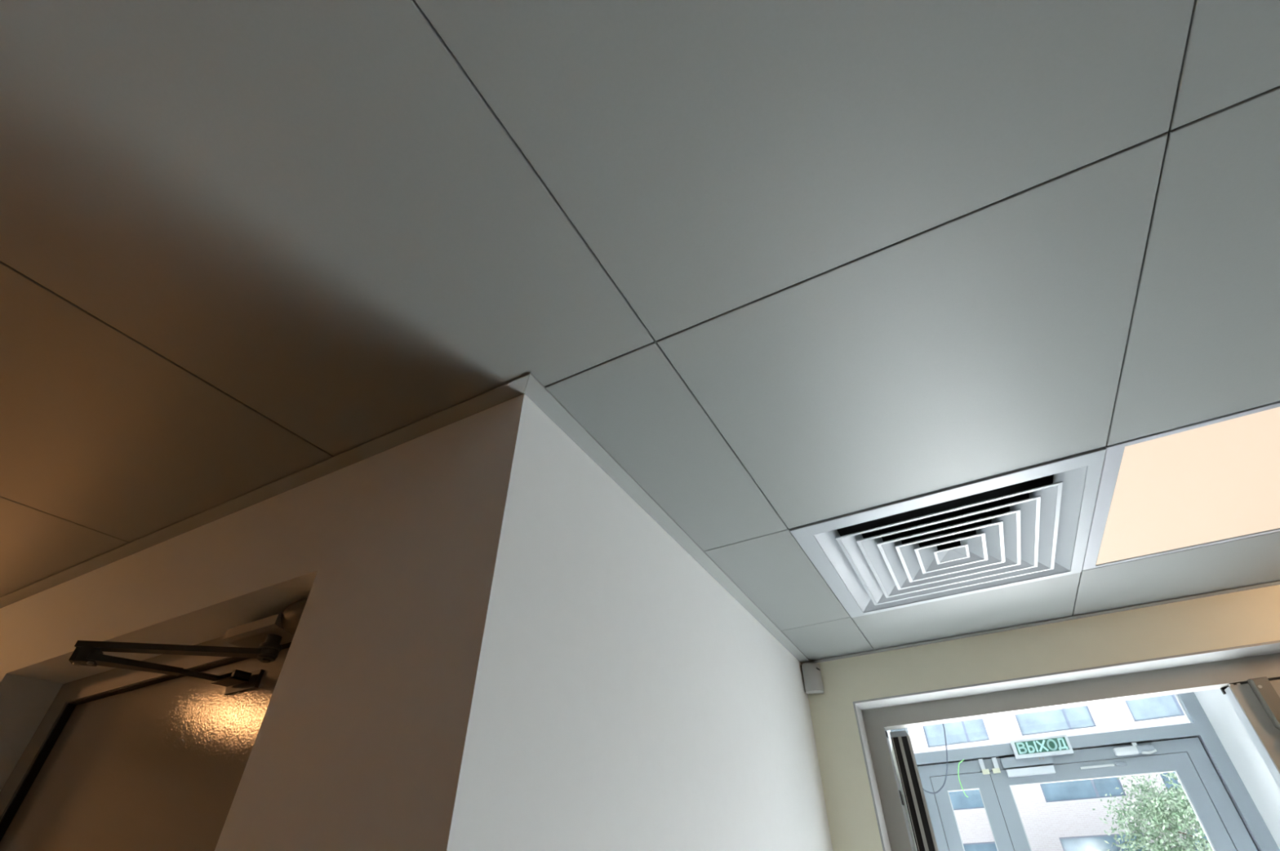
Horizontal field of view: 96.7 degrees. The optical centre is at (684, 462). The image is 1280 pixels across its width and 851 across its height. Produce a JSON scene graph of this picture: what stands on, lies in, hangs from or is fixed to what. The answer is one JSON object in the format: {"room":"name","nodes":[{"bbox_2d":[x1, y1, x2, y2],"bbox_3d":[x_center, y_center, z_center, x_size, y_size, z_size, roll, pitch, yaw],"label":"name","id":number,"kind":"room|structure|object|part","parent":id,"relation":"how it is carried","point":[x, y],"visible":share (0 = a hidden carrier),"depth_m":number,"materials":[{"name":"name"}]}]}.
{"room":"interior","nodes":[
{"label":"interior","id":0,"kind":"room"},
{"bbox_2d":[0,395,522,850],"bbox_3d":[-1.778,1.376,1.027,3.729,2.537,0.433,-18,-39,19],"label":"wall","id":1,"kind":"structure","parent":0,"point":[357,745],"depth_m":0.77,"materials":[{"name":"white paint"}]},
{"bbox_2d":[0,635,291,850],"bbox_3d":[-0.861,1.212,0.490,0.930,2.092,0.095,-18,-39,19],"label":"door","id":2,"kind":"structure","parent":1,"relation":"in","point":[120,759],"depth_m":0.99,"materials":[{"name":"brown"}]},
{"bbox_2d":[68,598,307,695],"bbox_3d":[-0.733,0.268,0.888,0.306,0.110,0.213,-18,-39,19],"label":"door closer","id":3,"kind":"object","parent":2,"relation":"attached to","point":[261,640],"depth_m":0.90,"materials":[{"name":"grey metal"}]},
{"bbox_3d":[-0.779,0.292,0.881,0.265,0.013,0.027,6,-37,-12],"label":"arm","id":4,"kind":"part","parent":3,"relation":"part of","materials":[{"name":"grey metal"}]},
{"bbox_3d":[-0.799,0.349,0.934,0.010,0.013,0.095,-28,-43,30],"label":"adjusting rod","id":5,"kind":"part","parent":3,"relation":"part of","materials":[{"name":"grey metal"}]},
{"bbox_2d":[0,373,528,608],"bbox_3d":[-1.905,0.424,1.457,3.764,0.002,0.030,-18,-39,19],"label":"trim","id":6,"kind":"structure","parent":1,"relation":"attached to","point":[514,388],"depth_m":1.00,"materials":[{"name":"grey paint"}]},
{"bbox_2d":[444,388,832,850],"bbox_3d":[0.052,1.246,0.976,0.342,2.537,1.833,-18,-39,19],"label":"wall","id":7,"kind":"structure","parent":0,"point":[622,699],"depth_m":0.88,"materials":[{"name":"white paint"}]},
{"bbox_2d":[524,373,809,663],"bbox_3d":[0.099,0.294,1.419,0.034,0.003,1.603,-17,-38,18],"label":"trim","id":8,"kind":"structure","parent":7,"relation":"attached to","point":[535,390],"depth_m":1.08,"materials":[{"name":"grey paint"}]},
{"bbox_2d":[0,0,1279,661],"bbox_3d":[-0.661,-0.529,0.480,7.400,0.280,4.980,-18,-39,19],"label":"ceiling","id":9,"kind":"structure","parent":0,"point":[788,264],"depth_m":0.67,"materials":[{"name":"grey"}]},
{"bbox_2d":[789,446,1106,617],"bbox_3d":[0.622,0.134,1.405,0.596,0.204,0.596,-18,-39,19],"label":"ceiling vent","id":10,"kind":"object","parent":9,"relation":"in","point":[1033,523],"visible":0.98,"depth_m":1.35,"materials":[{"name":"grey metal"}]},
{"bbox_2d":[1081,400,1279,570],"bbox_3d":[1.164,0.035,1.150,0.597,0.012,0.593,-18,-39,19],"label":"light panel","id":11,"kind":"object","parent":9,"relation":"attached to","point":[1214,481],"visible":0.97,"depth_m":1.16,"materials":[{"name":"beige plastic"}]},
{"bbox_2d":[886,730,891,749],"bbox_3d":[0.918,2.037,2.298,0.100,2.750,1.750,-17,-38,19],"label":"wall","id":12,"kind":"structure","parent":0,"point":[888,731],"depth_m":3.32,"materials":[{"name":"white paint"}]},
{"bbox_2d":[890,692,1279,850],"bbox_3d":[2.024,2.287,2.632,1.555,2.650,0.078,-17,-38,19],"label":"door","id":13,"kind":"structure","parent":12,"relation":"in","point":[1230,820],"depth_m":2.98,"materials":[{"name":"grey metal"}]},
{"bbox_2d":[957,759,968,797],"bbox_3d":[1.567,1.763,3.172,0.070,0.190,0.020,5,-37,-11],"label":"wire","id":14,"kind":"object","parent":13,"relation":"hanging from","point":[963,759],"visible":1,"depth_m":3.18,"materials":[{"name":"green"}]},
{"bbox_2d":[977,757,1000,774],"bbox_3d":[1.713,1.703,3.188,0.093,0.076,0.024,-17,-38,19],"label":"bracket","id":15,"kind":"object","parent":13,"relation":"attached to","point":[997,770],"visible":1,"depth_m":3.17,"materials":[{"name":"grey plastic"}]},
{"bbox_3d":[1.681,1.706,3.206,0.022,0.056,0.020,-18,-39,19],"label":"bracket arm","id":16,"kind":"part","parent":15,"relation":"part of","materials":[{"name":"grey plastic"}]},
{"bbox_3d":[1.745,1.687,3.184,0.022,0.056,0.020,-18,-39,19],"label":"bracket arm","id":17,"kind":"part","parent":15,"relation":"part of","materials":[{"name":"grey plastic"}]},
{"bbox_2d":[1000,755,1055,777],"bbox_3d":[1.882,1.661,3.109,0.247,0.090,0.044,-17,-38,19],"label":"lock","id":18,"kind":"object","parent":13,"relation":"attached to","point":[1011,762],"visible":0.96,"depth_m":3.09,"materials":[{"name":"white metal"}]},
{"bbox_3d":[1.886,1.683,3.093,0.232,0.035,0.040,-17,-38,19],"label":"armature plate","id":19,"kind":"part","parent":18,"relation":"part of","materials":[{"name":"grey plastic"}]},
{"bbox_2d":[1009,734,1074,759],"bbox_3d":[1.951,1.557,3.106,0.282,0.090,0.039,-17,-38,19],"label":"exit sign","id":20,"kind":"object","parent":13,"relation":"attached to","point":[1056,745],"visible":1,"depth_m":3.09,"materials":[{"name":"green plastic"}]},
{"bbox_3d":[1.946,1.545,3.094,0.250,0.061,0.003,-17,-38,19],"label":"green panel","id":21,"kind":"part","parent":20,"relation":"part of","materials":[{"name":"teal plastic"}]},
{"bbox_3d":[2.050,2.484,2.498,1.384,2.171,0.050,-17,-38,19],"label":"frame","id":22,"kind":"part","parent":13,"relation":"part of","materials":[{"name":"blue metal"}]},
{"bbox_3d":[2.182,1.607,3.001,0.155,0.010,0.008,-17,-38,19],"label":"rail","id":23,"kind":"part","parent":13,"relation":"part of","materials":[{"name":"silver metal"}]},
{"bbox_3d":[2.209,1.597,2.991,0.215,0.018,0.010,-17,-38,19],"label":"slide rail","id":24,"kind":"part","parent":13,"relation":"part of","materials":[{"name":"silver metal"}]},
{"bbox_2d":[1112,742,1156,756],"bbox_3d":[2.347,1.496,2.962,0.184,0.060,0.044,-18,-39,19],"label":"door closer","id":25,"kind":"object","parent":13,"relation":"attached to","point":[1134,749],"depth_m":2.95,"materials":[{"name":"silver metal"}]},
{"bbox_3d":[2.397,1.492,2.928,0.069,0.023,0.017,-13,-37,13],"label":"arm","id":26,"kind":"part","parent":25,"relation":"part of","materials":[{"name":"silver metal"}]},
{"bbox_2d":[808,584,1279,850],"bbox_3d":[2.149,1.105,0.929,3.700,2.537,0.220,-17,-38,19],"label":"wall","id":27,"kind":"structure","parent":0,"point":[1252,616],"depth_m":1.75,"materials":[{"name":"beige paint"}]},
{"bbox_2d":[800,662,824,694],"bbox_3d":[0.442,0.746,1.962,0.061,0.099,0.055,-18,-39,19],"label":"sensor","id":28,"kind":"object","parent":27,"relation":"attached to","point":[811,672],"visible":1,"depth_m":1.94,"materials":[{"name":"grey plastic"}]},
{"bbox_3d":[0.440,0.751,1.971,0.048,0.089,0.038,-18,-39,19],"label":"plate","id":29,"kind":"part","parent":28,"relation":"part of","materials":[{"name":"grey plastic"}]},
{"bbox_2d":[805,581,1279,663],"bbox_3d":[1.901,0.261,1.496,3.240,0.002,0.029,-17,-38,19],"label":"trim","id":30,"kind":"structure","parent":27,"relation":"attached to","point":[1277,583],"depth_m":1.75,"materials":[{"name":"grey paint"}]},
{"bbox_2d":[853,640,1279,850],"bbox_3d":[1.556,1.413,0.981,2.041,2.150,0.122,-17,-38,19],"label":"trim","id":31,"kind":"structure","parent":27,"relation":"attached to","point":[1271,647],"depth_m":1.73,"materials":[{"name":"grey"}]},
{"bbox_2d":[862,653,1279,850],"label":"door frame","id":32,"kind":"structure","parent":27,"relation":"in","point":[908,825],"depth_m":1.77,"materials":[{"name":"silver metal"}]},
{"bbox_3d":[0.704,1.762,1.343,0.062,2.083,0.066,-18,-39,19],"label":"jamb frame","id":33,"kind":"part","parent":32,"relation":"part of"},
{"bbox_3d":[0.882,1.245,2.291,0.060,0.100,0.720,-12,-37,12],"label":"rail","id":34,"kind":"part","parent":32,"relation":"part of","materials":[{"name":"silver metal"}]},
{"bbox_3d":[0.698,1.078,1.825,0.002,0.040,0.038,-17,-38,19],"label":"strike plate","id":35,"kind":"part","parent":32,"relation":"part of","materials":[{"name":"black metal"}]},
{"bbox_3d":[1.553,0.623,1.662,2.031,0.062,0.065,-17,-38,19],"label":"head frame","id":36,"kind":"part","parent":32,"relation":"part of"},
{"bbox_2d":[1247,676,1279,730],"bbox_3d":[1.622,0.979,1.311,0.048,0.934,0.030,-18,-39,19],"label":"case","id":37,"kind":"object","parent":32,"relation":"attached to","point":[1262,688],"visible":1,"depth_m":1.55,"materials":[{"name":"grey"}]},
{"bbox_2d":[1194,688,1279,849],"bbox_3d":[2.418,1.576,1.772,0.100,2.750,1.750,-17,-38,19],"label":"wall","id":38,"kind":"structure","parent":0,"point":[1251,769],"depth_m":2.63,"materials":[{"name":"grey paint"}]},
{"bbox_3d":[1.614,0.738,2.817,1.792,0.100,1.786,-18,-39,19],"label":"ceiling","id":39,"kind":"structure","parent":0,"visible":0},
{"bbox_2d":[922,724,947,794],"bbox_3d":[1.321,1.524,3.244,0.318,0.641,0.006,-17,-38,19],"label":"hanging cable","id":40,"kind":"object","parent":39,"relation":"hanging from","point":[943,724],"visible":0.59,"depth_m":3.08,"materials":[{"name":"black plastic"}]},
{"label":"outside","id":41,"kind":"structure","parent":0,"visible":0},
{"bbox_3d":[16.348,20.711,26.052,120.000,0.380,65.950,-18,-39,19],"label":"ground","id":42,"kind":"structure","parent":41,"visible":0},
{"bbox_2d":[907,694,1207,850],"bbox_3d":[21.686,18.218,36.594,64.834,16.000,12.058,-20,-40,22],"label":"building","id":43,"kind":"structure","parent":42,"relation":"on","point":[1059,816],"depth_m":30.34,"materials":[{"name":"paint"}]},
{"bbox_3d":[15.647,16.103,34.190,2.166,1.610,0.015,-20,-40,22],"label":"pane","id":44,"kind":"part","parent":43,"relation":"part of","materials":[{"name":"glass"}]},
{"bbox_3d":[16.107,16.594,33.325,3.543,0.100,0.280,-20,-40,22],"label":"sill","id":45,"kind":"part","parent":43,"relation":"part of","materials":[{"name":"white"}]},
{"bbox_3d":[15.779,18.716,32.279,2.166,1.610,0.015,-20,-40,22],"label":"pane","id":46,"kind":"part","parent":43,"relation":"part of","materials":[{"name":"blue glass"}]},
{"bbox_3d":[16.239,19.207,31.414,3.543,0.100,0.280,-20,-40,22],"label":"sill","id":47,"kind":"part","parent":43,"relation":"part of","materials":[{"name":"white"}]},
{"bbox_3d":[17.128,15.559,33.548,1.001,1.610,0.015,-20,-40,22],"label":"pane","id":48,"kind":"part","parent":43,"relation":"part of","materials":[{"name":"glass"}]},
{"bbox_3d":[15.914,21.378,30.334,2.166,1.610,0.015,-20,-40,22],"label":"pane","id":49,"kind":"part","parent":43,"relation":"part of","materials":[{"name":"glass"}]},
{"bbox_3d":[20.194,14.432,32.220,2.327,1.610,0.015,-20,-40,22],"label":"pane","id":50,"kind":"part","parent":43,"relation":"part of","materials":[{"name":"glass"}]},
{"bbox_3d":[20.689,14.910,31.340,3.784,0.100,0.280,-20,-40,22],"label":"sill","id":51,"kind":"part","parent":43,"relation":"part of","materials":[{"name":"white"}]},
{"bbox_3d":[20.327,17.045,30.309,2.327,1.610,0.015,-20,-40,22],"label":"pane","id":52,"kind":"part","parent":43,"relation":"part of","materials":[{"name":"blue glass"}]},
{"bbox_3d":[21.779,13.849,31.533,1.081,1.610,0.015,-20,-40,22],"label":"pane","id":53,"kind":"part","parent":43,"relation":"part of","materials":[{"name":"glass"}]},
{"bbox_3d":[20.821,17.524,29.429,3.784,0.100,0.280,-20,-40,22],"label":"sill","id":54,"kind":"part","parent":43,"relation":"part of","materials":[{"name":"white"}]},
{"bbox_3d":[20.461,19.707,28.363,2.327,1.610,0.015,-20,-40,22],"label":"pane","id":55,"kind":"part","parent":43,"relation":"part of","materials":[{"name":"glass"}]},
{"bbox_3d":[21.912,16.463,29.622,1.081,1.610,0.015,-20,-40,22],"label":"pane","id":56,"kind":"part","parent":43,"relation":"part of","materials":[{"name":"blue glass"}]},
{"bbox_3d":[22.047,19.124,27.676,1.081,1.610,0.015,-20,-40,22],"label":"pane","id":57,"kind":"part","parent":43,"relation":"part of","materials":[{"name":"glass"}]},
{"bbox_3d":[24.797,12.741,30.226,2.055,1.610,0.015,-20,-40,22],"label":"pane","id":58,"kind":"part","parent":43,"relation":"part of","materials":[{"name":"blue glass"}]},
{"bbox_3d":[24.818,13.393,29.551,2.421,0.100,0.280,-20,-40,22],"label":"sill","id":59,"kind":"part","parent":43,"relation":"part of","materials":[{"name":"white"}]},
{"bbox_3d":[24.929,15.354,28.315,2.055,1.610,0.015,-20,-40,22],"label":"pane","id":60,"kind":"part","parent":43,"relation":"part of","materials":[{"name":"glass"}]},
{"bbox_3d":[25.064,18.016,26.369,2.055,1.610,0.015,-20,-40,22],"label":"pane","id":61,"kind":"part","parent":43,"relation":"part of","materials":[{"name":"glass"}]},
{"bbox_2d":[1092,772,1213,850],"bbox_3d":[18.287,13.229,19.243,6.477,5.980,6.409,11,-38,-18],"label":"tree","id":62,"kind":"object","parent":42,"relation":"on","point":[1155,810],"visible":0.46,"depth_m":19.87,"materials":[{"name":"green plant"}]}
]}

